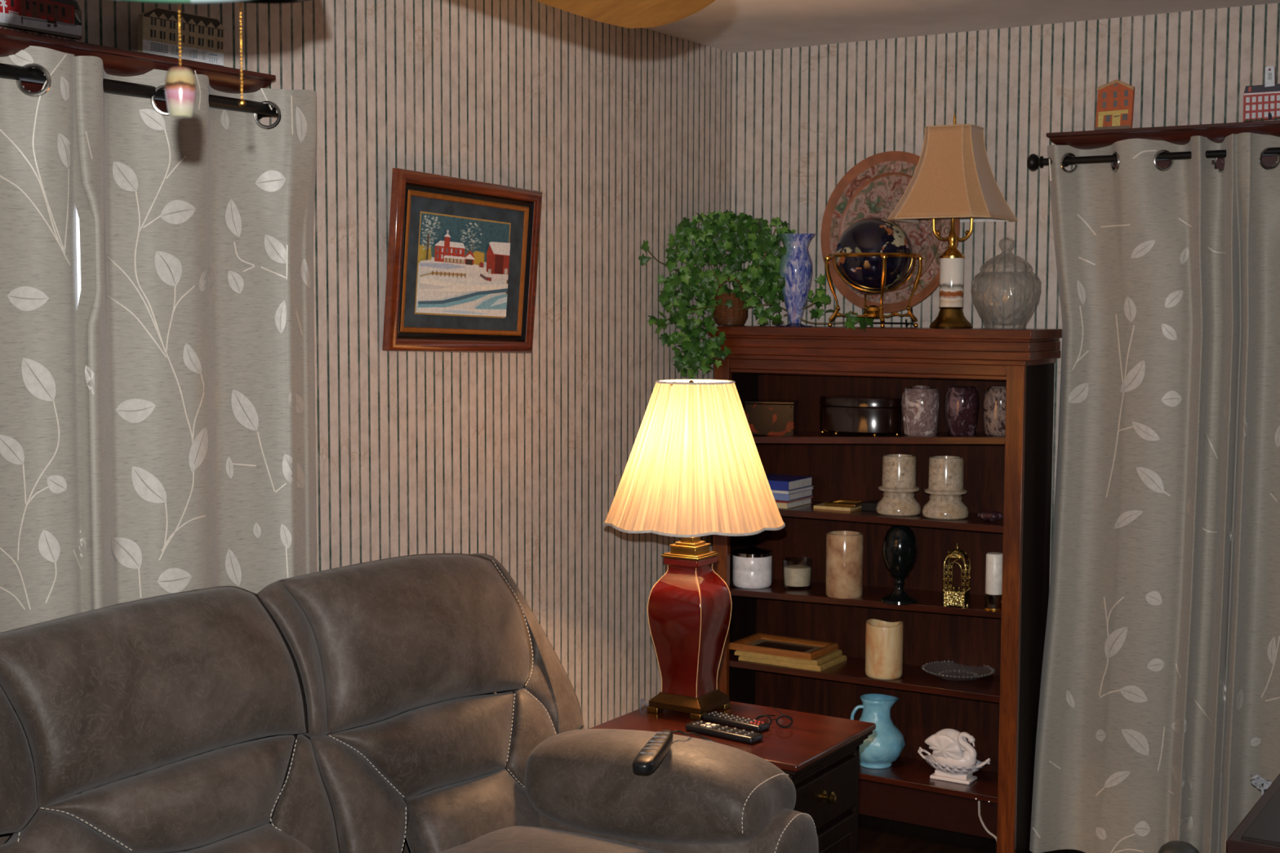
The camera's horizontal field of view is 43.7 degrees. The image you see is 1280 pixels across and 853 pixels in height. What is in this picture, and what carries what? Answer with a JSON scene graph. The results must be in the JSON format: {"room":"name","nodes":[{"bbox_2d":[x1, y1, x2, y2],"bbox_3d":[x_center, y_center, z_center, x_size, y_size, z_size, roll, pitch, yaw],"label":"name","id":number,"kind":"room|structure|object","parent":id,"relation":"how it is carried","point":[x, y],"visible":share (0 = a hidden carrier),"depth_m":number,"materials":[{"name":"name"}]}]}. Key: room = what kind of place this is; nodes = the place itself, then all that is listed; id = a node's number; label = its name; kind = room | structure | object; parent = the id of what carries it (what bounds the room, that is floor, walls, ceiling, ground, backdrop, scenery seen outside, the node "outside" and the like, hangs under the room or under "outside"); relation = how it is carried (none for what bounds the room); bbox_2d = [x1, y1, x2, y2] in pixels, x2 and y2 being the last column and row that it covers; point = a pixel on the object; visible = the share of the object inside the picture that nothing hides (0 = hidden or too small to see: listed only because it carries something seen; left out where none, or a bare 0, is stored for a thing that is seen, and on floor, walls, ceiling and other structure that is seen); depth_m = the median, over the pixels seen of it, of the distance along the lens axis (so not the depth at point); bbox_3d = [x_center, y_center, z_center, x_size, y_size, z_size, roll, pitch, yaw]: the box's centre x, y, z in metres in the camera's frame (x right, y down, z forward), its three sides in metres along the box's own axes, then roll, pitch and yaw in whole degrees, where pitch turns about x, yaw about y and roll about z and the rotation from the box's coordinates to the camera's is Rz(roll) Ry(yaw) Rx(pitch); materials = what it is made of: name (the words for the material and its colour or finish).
{"room":"living room","nodes":[
{"label":"living room","id":0,"kind":"room"},
{"bbox_2d":[0,0,733,728],"bbox_3d":[-1.211,0.160,3.001,0.120,2.421,5.720,3,5,32],"label":"wall","id":1,"kind":"structure","parent":0,"point":[624,135],"depth_m":4.25,"materials":[{"name":"paper"}]},
{"bbox_2d":[21,80,168,305],"bbox_3d":[-1.208,0.031,2.854,0.030,1.400,1.360,3,5,32],"label":"window","id":2,"kind":"structure","parent":1,"relation":"in","point":[28,86],"depth_m":3.05,"materials":[{"name":"grey glass"}]},
{"bbox_2d":[0,27,275,93],"bbox_3d":[-1.212,-0.656,2.707,0.120,0.058,1.523,3,5,32],"label":"wall ledge","id":3,"kind":"object","parent":1,"relation":"attached to","point":[116,61],"visible":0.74,"depth_m":3.02,"materials":[{"name":"brown wood"}]},
{"bbox_2d":[0,0,82,40],"bbox_3d":[-1.103,-0.757,2.885,0.015,0.104,0.220,3,5,32],"label":"wooden building","id":4,"kind":"object","parent":3,"relation":"on","point":[60,18],"visible":0.84,"depth_m":2.91,"materials":[{"name":"paint"}]},
{"bbox_2d":[137,7,225,66],"bbox_3d":[-0.912,-0.779,3.188,0.016,0.093,0.216,3,5,32],"label":"wooden building","id":5,"kind":"object","parent":3,"relation":"on","point":[202,37],"visible":0.94,"depth_m":3.18,"materials":[{"name":"paint"}]},
{"bbox_2d":[0,62,277,119],"bbox_3d":[-1.150,-0.628,2.803,0.124,0.058,1.547,3,5,32],"label":"curtain rod","id":6,"kind":"object","parent":1,"relation":"attached to","point":[6,71],"visible":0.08,"depth_m":3.03,"materials":[{"name":"black metal"}]},
{"bbox_2d":[0,45,82,632],"bbox_3d":[-1.169,0.349,2.791,0.089,2.035,0.501,3,5,32],"label":"curtain","id":7,"kind":"object","parent":6,"relation":"hanging from","point":[41,577],"visible":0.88,"depth_m":2.86,"materials":[{"name":"fabric"}]},
{"bbox_2d":[73,55,316,612],"bbox_3d":[-0.879,0.315,3.256,0.115,2.035,0.674,3,5,32],"label":"curtain","id":8,"kind":"object","parent":6,"relation":"hanging from","point":[195,317],"visible":0.77,"depth_m":3.15,"materials":[{"name":"fabric"}]},
{"bbox_2d":[382,168,542,353],"bbox_3d":[-0.434,-0.404,4.030,0.049,0.451,0.594,3,5,32],"label":"framed picture","id":9,"kind":"object","parent":1,"relation":"attached to","point":[463,254],"visible":1,"depth_m":4.00,"materials":[{"name":"brown wood"}]},
{"bbox_2d":[415,213,510,316],"bbox_3d":[-0.441,-0.402,4.026,0.018,0.252,0.364,3,5,32],"label":"painting","id":10,"kind":"object","parent":9,"relation":"attached to","point":[463,260],"depth_m":4.02,"materials":[{"name":"paint"}]},
{"bbox_2d":[644,0,1279,53],"bbox_3d":[0.572,-0.997,1.793,4.320,0.080,5.720,3,5,32],"label":"ceiling","id":11,"kind":"structure","parent":0,"point":[734,26],"depth_m":4.54,"materials":[{"name":"paint"}]},
{"bbox_2d":[118,0,715,118],"bbox_3d":[-0.498,-0.621,1.578,1.259,0.645,1.259,0,4,-1],"label":"ceiling fan","id":12,"kind":"object","parent":11,"relation":"hanging from","point":[180,88],"visible":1,"depth_m":2.12,"materials":[{"name":"brown metal"}]},
{"bbox_2d":[857,813,1084,852],"bbox_3d":[0.563,1.487,1.981,4.320,0.060,5.720,3,5,32],"label":"floor","id":13,"kind":"structure","parent":0,"point":[875,834],"depth_m":4.81,"materials":[{"name":"brown wood"}]},
{"bbox_2d":[0,553,818,852],"bbox_3d":[-0.460,0.823,2.944,0.968,1.012,1.941,3,5,32],"label":"sofa","id":14,"kind":"object","parent":13,"relation":"on","point":[355,708],"visible":0.98,"depth_m":3.18,"materials":[{"name":"leather"}]},
{"bbox_2d":[0,810,130,852],"bbox_3d":[-0.957,0.726,2.633,0.145,0.196,0.345,3,5,32],"label":"cushion","id":15,"kind":"object","parent":14,"relation":"on","point":[33,831],"depth_m":2.61,"materials":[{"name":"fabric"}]},
{"bbox_2d":[37,735,297,852],"bbox_3d":[-0.803,0.679,2.853,0.158,0.167,0.588,3,5,32],"label":"cushion","id":16,"kind":"object","parent":14,"relation":"on","point":[211,798],"depth_m":2.78,"materials":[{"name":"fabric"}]},
{"bbox_2d":[170,822,313,852],"bbox_3d":[-0.730,0.823,2.873,0.172,0.202,0.426,3,5,32],"label":"cushion","id":17,"kind":"object","parent":14,"relation":"on","point":[235,837],"depth_m":2.88,"materials":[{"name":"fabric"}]},
{"bbox_2d":[270,734,340,852],"bbox_3d":[-0.672,0.759,3.051,0.174,0.300,0.207,3,5,32],"label":"cushion","id":18,"kind":"object","parent":14,"relation":"on","point":[305,771],"depth_m":3.04,"materials":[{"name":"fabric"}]},
{"bbox_2d":[310,734,408,852],"bbox_3d":[-0.556,0.782,3.206,0.198,0.348,0.235,3,5,32],"label":"cushion","id":19,"kind":"object","parent":14,"relation":"on","point":[362,780],"depth_m":3.16,"materials":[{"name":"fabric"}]},
{"bbox_2d":[327,691,515,800],"bbox_3d":[-0.431,0.689,3.418,0.159,0.191,0.604,3,5,32],"label":"cushion","id":20,"kind":"object","parent":14,"relation":"on","point":[455,748],"depth_m":3.32,"materials":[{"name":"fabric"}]},
{"bbox_2d":[404,768,542,852],"bbox_3d":[-0.330,0.888,3.448,0.181,0.273,0.472,3,5,32],"label":"cushion","id":21,"kind":"object","parent":14,"relation":"on","point":[456,815],"depth_m":3.34,"materials":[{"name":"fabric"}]},
{"bbox_2d":[506,688,556,785],"bbox_3d":[-0.271,0.725,3.664,0.143,0.234,0.210,3,5,32],"label":"cushion","id":22,"kind":"object","parent":14,"relation":"on","point":[529,722],"depth_m":3.62,"materials":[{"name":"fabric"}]},
{"bbox_2d":[439,825,666,852],"bbox_3d":[-0.218,0.965,3.015,0.615,0.220,0.740,3,5,32],"label":"seat cushion","id":23,"kind":"object","parent":14,"relation":"on","point":[460,838],"depth_m":3.25,"materials":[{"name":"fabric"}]},
{"bbox_2d":[631,729,716,773],"bbox_3d":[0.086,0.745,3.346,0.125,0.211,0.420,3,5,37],"label":"remote control","id":24,"kind":"object","parent":14,"relation":"on","point":[653,753],"visible":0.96,"depth_m":3.22,"materials":[{"name":"black plastic"}]},
{"bbox_2d":[589,701,875,852],"bbox_3d":[0.218,1.011,3.763,0.551,0.620,0.418,3,5,32],"label":"end table","id":25,"kind":"object","parent":13,"relation":"on","point":[820,754],"visible":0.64,"depth_m":3.67,"materials":[{"name":"brown wood"}]},
{"bbox_2d":[602,378,785,720],"bbox_3d":[0.132,0.449,3.871,0.437,1.123,0.437,3,5,32],"label":"table lamp","id":26,"kind":"object","parent":25,"relation":"on","point":[694,469],"visible":1,"depth_m":3.75,"materials":[{"name":"fabric"}]},
{"bbox_2d":[685,720,763,743],"bbox_3d":[0.192,0.698,3.657,0.190,0.017,0.050,4,6,39],"label":"remote control","id":27,"kind":"object","parent":25,"relation":"on","point":[700,726],"visible":1,"depth_m":3.64,"materials":[{"name":"black plastic"}]},
{"bbox_2d":[702,711,769,732],"bbox_3d":[0.225,0.691,3.748,0.170,0.017,0.045,4,6,41],"label":"remote control","id":28,"kind":"object","parent":25,"relation":"on","point":[726,719],"visible":1,"depth_m":3.73,"materials":[{"name":"black plastic"}]},
{"bbox_2d":[755,706,792,728],"bbox_3d":[0.314,0.684,3.775,0.089,0.030,0.102,0,4,2],"label":"eyeglasses","id":29,"kind":"object","parent":25,"relation":"on","point":[769,721],"visible":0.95,"depth_m":3.73,"materials":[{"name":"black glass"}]},
{"bbox_2d":[707,325,1062,852],"bbox_3d":[0.720,0.468,4.885,1.035,1.538,0.278,3,5,32],"label":"bookcase","id":30,"kind":"object","parent":13,"relation":"on","point":[1010,474],"visible":0.66,"depth_m":4.84,"materials":[{"name":"brown wood"}]},
{"bbox_2d":[712,293,747,324],"bbox_3d":[0.287,-0.372,5.062,0.113,0.100,0.113,3,5,32],"label":"basket","id":31,"kind":"object","parent":30,"relation":"on","point":[729,308],"depth_m":5.02,"materials":[{"name":"wicker"}]},
{"bbox_2d":[732,546,772,589],"bbox_3d":[0.356,0.444,5.064,0.126,0.128,0.126,3,5,32],"label":"candle","id":32,"kind":"object","parent":30,"relation":"on","point":[752,566],"visible":1,"depth_m":5.01,"materials":[{"name":"white wax"}]},
{"bbox_2d":[638,208,874,378],"bbox_3d":[0.384,-0.400,4.786,0.635,0.541,0.569,3,5,32],"label":"ivy plant","id":33,"kind":"object","parent":30,"relation":"on","point":[726,308],"visible":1,"depth_m":4.94,"materials":[{"name":"green plant"}]},
{"bbox_2d":[744,399,799,435],"bbox_3d":[0.413,-0.029,5.019,0.157,0.106,0.126,1,4,12],"label":"box","id":34,"kind":"object","parent":30,"relation":"on","point":[767,417],"visible":0.94,"depth_m":4.96,"materials":[{"name":"brown wood"}]},
{"bbox_2d":[728,633,846,671],"bbox_3d":[0.466,0.711,5.048,0.321,0.051,0.197,3,5,32],"label":"picture frame","id":35,"kind":"object","parent":30,"relation":"on","point":[762,643],"depth_m":5.01,"materials":[{"name":"brown wood"}]},
{"bbox_2d":[746,639,822,653],"bbox_3d":[0.455,0.700,5.055,0.234,0.006,0.134,3,5,33],"label":"picture","id":36,"kind":"object","parent":35,"relation":"on","point":[805,646],"depth_m":5.08},
{"bbox_2d":[775,498,810,508],"bbox_3d":[0.433,0.236,5.031,0.157,0.017,0.176,3,5,32],"label":"book","id":37,"kind":"object","parent":30,"relation":"on","point":[780,505],"visible":0.41,"depth_m":4.95,"materials":[{"name":"beige paper"}]},
{"bbox_2d":[774,495,813,502],"bbox_3d":[0.437,0.224,5.024,0.158,0.005,0.177,3,5,32],"label":"book","id":38,"kind":"object","parent":37,"relation":"on","point":[810,496],"visible":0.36,"depth_m":4.95,"materials":[{"name":"paper"}]},
{"bbox_2d":[772,488,813,501],"bbox_3d":[0.436,0.210,5.029,0.159,0.020,0.179,3,5,32],"label":"book","id":39,"kind":"object","parent":38,"relation":"on","point":[788,497],"visible":0.41,"depth_m":4.94,"materials":[{"name":"blue paper"}]},
{"bbox_2d":[771,485,813,493],"bbox_3d":[0.438,0.195,5.023,0.155,0.009,0.175,3,5,32],"label":"book","id":40,"kind":"object","parent":39,"relation":"on","point":[810,487],"visible":0.38,"depth_m":4.94,"materials":[{"name":"white paper"}]},
{"bbox_2d":[765,474,813,490],"bbox_3d":[0.435,0.175,5.026,0.158,0.028,0.177,3,5,32],"label":"book","id":41,"kind":"object","parent":40,"relation":"on","point":[776,482],"visible":0.61,"depth_m":4.97,"materials":[{"name":"blue paper"}]},
{"bbox_2d":[777,233,815,327],"bbox_3d":[0.478,-0.449,4.912,0.114,0.283,0.114,0,4,-8],"label":"glass vase","id":42,"kind":"object","parent":30,"relation":"on","point":[796,267],"visible":1,"depth_m":4.87,"materials":[{"name":"blue glass"}]},
{"bbox_2d":[782,556,813,589],"bbox_3d":[0.495,0.462,5.028,0.096,0.091,0.096,3,5,32],"label":"candle","id":43,"kind":"object","parent":30,"relation":"on","point":[797,571],"visible":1,"depth_m":4.99,"materials":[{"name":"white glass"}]},
{"bbox_2d":[813,501,862,513],"bbox_3d":[0.610,0.248,4.891,0.120,0.017,0.120,3,5,29],"label":"flat box","id":44,"kind":"object","parent":30,"relation":"on","point":[820,507],"visible":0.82,"depth_m":4.84,"materials":[{"name":"brown wood"}]},
{"bbox_2d":[824,499,866,507],"bbox_3d":[0.629,0.235,4.883,0.100,0.009,0.108,2,5,27],"label":"picture frame","id":45,"kind":"object","parent":44,"relation":"on","point":[839,503],"visible":1,"depth_m":4.86,"materials":[{"name":"gold metal"}]},
{"bbox_2d":[835,501,857,504],"bbox_3d":[0.629,0.237,4.883,0.076,0.003,0.084,2,5,27],"label":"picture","id":46,"kind":"object","parent":45,"relation":"on","point":[836,502],"depth_m":4.90,"materials":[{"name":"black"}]},
{"bbox_2d":[825,530,863,599],"bbox_3d":[0.622,0.419,4.857,0.113,0.192,0.113,3,5,32],"label":"candle","id":47,"kind":"object","parent":30,"relation":"on","point":[844,548],"visible":1,"depth_m":4.81,"materials":[{"name":"beige wax"}]},
{"bbox_2d":[819,395,901,435],"bbox_3d":[0.668,-0.032,4.852,0.261,0.114,0.162,3,5,32],"label":"box","id":48,"kind":"object","parent":30,"relation":"on","point":[874,415],"visible":0.99,"depth_m":4.78,"materials":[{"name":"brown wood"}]},
{"bbox_2d":[862,499,879,511],"bbox_3d":[0.720,0.243,4.894,0.055,0.026,0.080,3,5,32],"label":"box","id":49,"kind":"object","parent":30,"relation":"on","point":[871,505],"visible":0.55,"depth_m":4.86,"materials":[{"name":"black plastic"}]},
{"bbox_2d":[823,217,924,328],"bbox_3d":[0.702,-0.464,4.800,0.287,0.330,0.287,3,5,32],"label":"globe","id":50,"kind":"object","parent":30,"relation":"on","point":[873,255],"visible":0.96,"depth_m":4.72,"materials":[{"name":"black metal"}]},
{"bbox_2d":[850,693,905,768],"bbox_3d":[0.724,0.937,4.915,0.180,0.210,0.181,3,5,32],"label":"pitcher","id":51,"kind":"object","parent":30,"relation":"on","point":[886,743],"visible":0.85,"depth_m":4.87,"materials":[{"name":"blue ceramic"}]},
{"bbox_2d":[865,618,903,679],"bbox_3d":[0.736,0.669,4.814,0.112,0.168,0.112,3,5,32],"label":"candle","id":52,"kind":"object","parent":30,"relation":"on","point":[883,639],"visible":1,"depth_m":4.77,"materials":[{"name":"white wax"}]},
{"bbox_2d":[820,151,959,327],"bbox_3d":[0.766,-0.573,4.888,0.490,0.534,0.091,3,5,36],"label":"decorative plate","id":53,"kind":"object","parent":30,"relation":"on","point":[874,186],"visible":0.41,"depth_m":4.89,"materials":[{"name":"ceramic"}]},
{"bbox_2d":[875,453,920,516],"bbox_3d":[0.777,0.175,4.793,0.134,0.177,0.134,3,5,32],"label":"candle holder","id":54,"kind":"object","parent":30,"relation":"on","point":[899,487],"depth_m":4.75,"materials":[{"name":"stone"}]},
{"bbox_2d":[880,524,917,604],"bbox_3d":[0.770,0.404,4.737,0.110,0.233,0.110,3,5,32],"label":"sculpture","id":55,"kind":"object","parent":30,"relation":"on","point":[900,548],"visible":1,"depth_m":4.70,"materials":[{"name":"black stone"}]},
{"bbox_2d":[901,385,939,435],"bbox_3d":[0.831,-0.047,4.737,0.115,0.145,0.111,3,5,32],"label":"votive","id":56,"kind":"object","parent":30,"relation":"on","point":[920,404],"visible":1,"depth_m":4.69,"materials":[{"name":"pink stone"}]},
{"bbox_2d":[922,455,968,519],"bbox_3d":[0.902,0.180,4.715,0.136,0.179,0.136,3,5,32],"label":"candle holder","id":57,"kind":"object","parent":30,"relation":"on","point":[945,489],"depth_m":4.67,"materials":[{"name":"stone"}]},
{"bbox_2d":[887,113,1017,328],"bbox_3d":[0.915,-0.600,4.673,0.313,0.624,0.313,3,5,32],"label":"table lamp","id":58,"kind":"object","parent":30,"relation":"on","point":[953,177],"visible":1,"depth_m":4.60,"materials":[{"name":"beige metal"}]},
{"bbox_2d":[917,746,990,785],"bbox_3d":[0.937,1.014,4.774,0.227,0.080,0.110,3,5,32],"label":"dish","id":59,"kind":"object","parent":30,"relation":"on","point":[954,774],"visible":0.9,"depth_m":4.74,"materials":[{"name":"white ceramic"}]},
{"bbox_2d":[924,728,977,766],"bbox_3d":[0.933,0.964,4.773,0.154,0.117,0.090,3,5,32],"label":"swan figurine","id":60,"kind":"object","parent":59,"relation":"in","point":[951,747],"visible":0.97,"depth_m":4.74,"materials":[{"name":"white ceramic"}]},
{"bbox_2d":[924,754,983,774],"bbox_3d":[0.937,1.014,4.774,0.188,0.033,0.110,3,5,32],"label":"bowl","id":61,"kind":"object","parent":59,"relation":"on","point":[941,769],"depth_m":4.74,"materials":[{"name":"white ceramic"}]},
{"bbox_2d":[942,543,970,608],"bbox_3d":[0.921,0.431,4.644,0.068,0.184,0.068,2,5,24],"label":"lantern","id":62,"kind":"object","parent":30,"relation":"on","point":[953,596],"visible":1,"depth_m":4.63,"materials":[{"name":"gold metal"}]},
{"bbox_2d":[921,660,995,681],"bbox_3d":[0.956,0.740,4.804,0.216,0.029,0.218,3,5,32],"label":"glass dish","id":63,"kind":"object","parent":30,"relation":"on","point":[946,671],"visible":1,"depth_m":4.84,"materials":[{"name":"clear glass"}]},
{"bbox_2d":[944,385,978,435],"bbox_3d":[0.941,-0.046,4.669,0.098,0.143,0.093,3,5,32],"label":"votive","id":64,"kind":"object","parent":30,"relation":"on","point":[962,402],"visible":1,"depth_m":4.63,"materials":[{"name":"purple stone"}]},
{"bbox_2d":[977,800,996,841],"bbox_3d":[1.032,1.172,4.629,0.106,0.168,0.032,1,4,6],"label":"power cord","id":65,"kind":"object","parent":30,"relation":"hanging from","point":[979,802],"visible":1,"depth_m":4.64,"materials":[{"name":"white plastic"}]},
{"bbox_2d":[977,510,1003,522],"bbox_3d":[1.015,0.260,4.626,0.080,0.033,0.056,3,5,32],"label":"shell","id":66,"kind":"object","parent":30,"relation":"on","point":[986,515],"visible":0.99,"depth_m":4.61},
{"bbox_2d":[983,552,1002,612],"bbox_3d":[1.014,0.444,4.569,0.058,0.164,0.058,3,5,32],"label":"candle","id":67,"kind":"object","parent":30,"relation":"on","point":[993,571],"visible":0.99,"depth_m":4.55,"materials":[{"name":"white wax"}]},
{"bbox_2d":[982,385,1006,435],"bbox_3d":[1.036,-0.046,4.608,0.095,0.141,0.094,3,5,32],"label":"votive","id":68,"kind":"object","parent":30,"relation":"on","point":[994,397],"visible":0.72,"depth_m":4.57,"materials":[{"name":"stone"}]},
{"bbox_2d":[970,237,1041,328],"bbox_3d":[1.054,-0.412,4.599,0.201,0.262,0.201,3,5,32],"label":"jar","id":69,"kind":"object","parent":30,"relation":"on","point":[983,277],"visible":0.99,"depth_m":4.59,"materials":[{"name":"white"}]},
{"bbox_2d":[1158,840,1199,852],"bbox_3d":[1.340,1.171,3.978,0.101,0.276,0.101,3,5,32],"label":"bin","id":70,"kind":"object","parent":13,"relation":"on","point":[1173,846],"visible":1,"depth_m":3.95,"materials":[{"name":"grey metal"}]},
{"bbox_2d":[1226,773,1279,852],"bbox_3d":[1.551,1.017,2.918,0.700,0.744,1.150,3,5,32],"label":"end table","id":71,"kind":"object","parent":13,"relation":"on","point":[1259,832],"visible":1,"depth_m":2.64,"materials":[{"name":"brown wood"}]},
{"bbox_2d":[1249,773,1271,795],"bbox_3d":[1.620,1.018,4.170,0.058,0.225,0.026,3,5,32],"label":"bow","id":72,"kind":"object","parent":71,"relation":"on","point":[1262,784],"visible":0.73,"depth_m":4.16,"materials":[{"name":"white fabric"}]},
{"bbox_2d":[730,2,1279,589],"bbox_3d":[2.108,0.080,4.220,4.200,2.421,0.120,3,5,32],"label":"wall","id":73,"kind":"structure","parent":0,"point":[804,117],"depth_m":4.76,"materials":[{"name":"paper"}]},
{"bbox_2d":[1026,146,1279,170],"bbox_3d":[1.887,-0.729,4.158,1.778,0.058,0.120,3,5,32],"label":"curtain rod","id":74,"kind":"object","parent":73,"relation":"attached to","point":[1033,162],"visible":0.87,"depth_m":4.47,"materials":[{"name":"black metal"}]},
{"bbox_2d":[1029,132,1279,852],"bbox_3d":[1.550,0.234,4.386,0.958,2.045,0.128,3,5,32],"label":"curtain","id":75,"kind":"object","parent":74,"relation":"hanging from","point":[1159,699],"visible":0.98,"depth_m":4.44,"materials":[{"name":"fabric"}]},
{"bbox_2d":[1045,120,1279,149],"bbox_3d":[1.955,-0.770,4.112,1.818,0.058,0.120,3,5,32],"label":"wall ledge","id":76,"kind":"object","parent":73,"relation":"attached to","point":[1215,132],"visible":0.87,"depth_m":4.38,"materials":[{"name":"brown wood"}]},
{"bbox_2d":[1094,79,1134,129],"bbox_3d":[1.333,-0.904,4.485,0.105,0.138,0.014,3,5,32],"label":"wooden building","id":77,"kind":"object","parent":76,"relation":"on","point":[1115,99],"visible":0.96,"depth_m":4.48,"materials":[{"name":"paint"}]},
{"bbox_2d":[1243,66,1279,121],"bbox_3d":[1.716,-0.888,4.245,0.213,0.143,0.015,3,5,32],"label":"wooden building","id":78,"kind":"object","parent":76,"relation":"on","point":[1260,102],"visible":0.99,"depth_m":4.27,"materials":[{"name":"paint"}]},
{"bbox_2d":[1114,155,1277,169],"bbox_3d":[1.857,-0.065,4.279,1.370,1.400,0.030,3,5,32],"label":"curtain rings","id":79,"kind":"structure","parent":73,"relation":"in","point":[1269,161],"depth_m":4.38,"materials":[{"name":"grey"}]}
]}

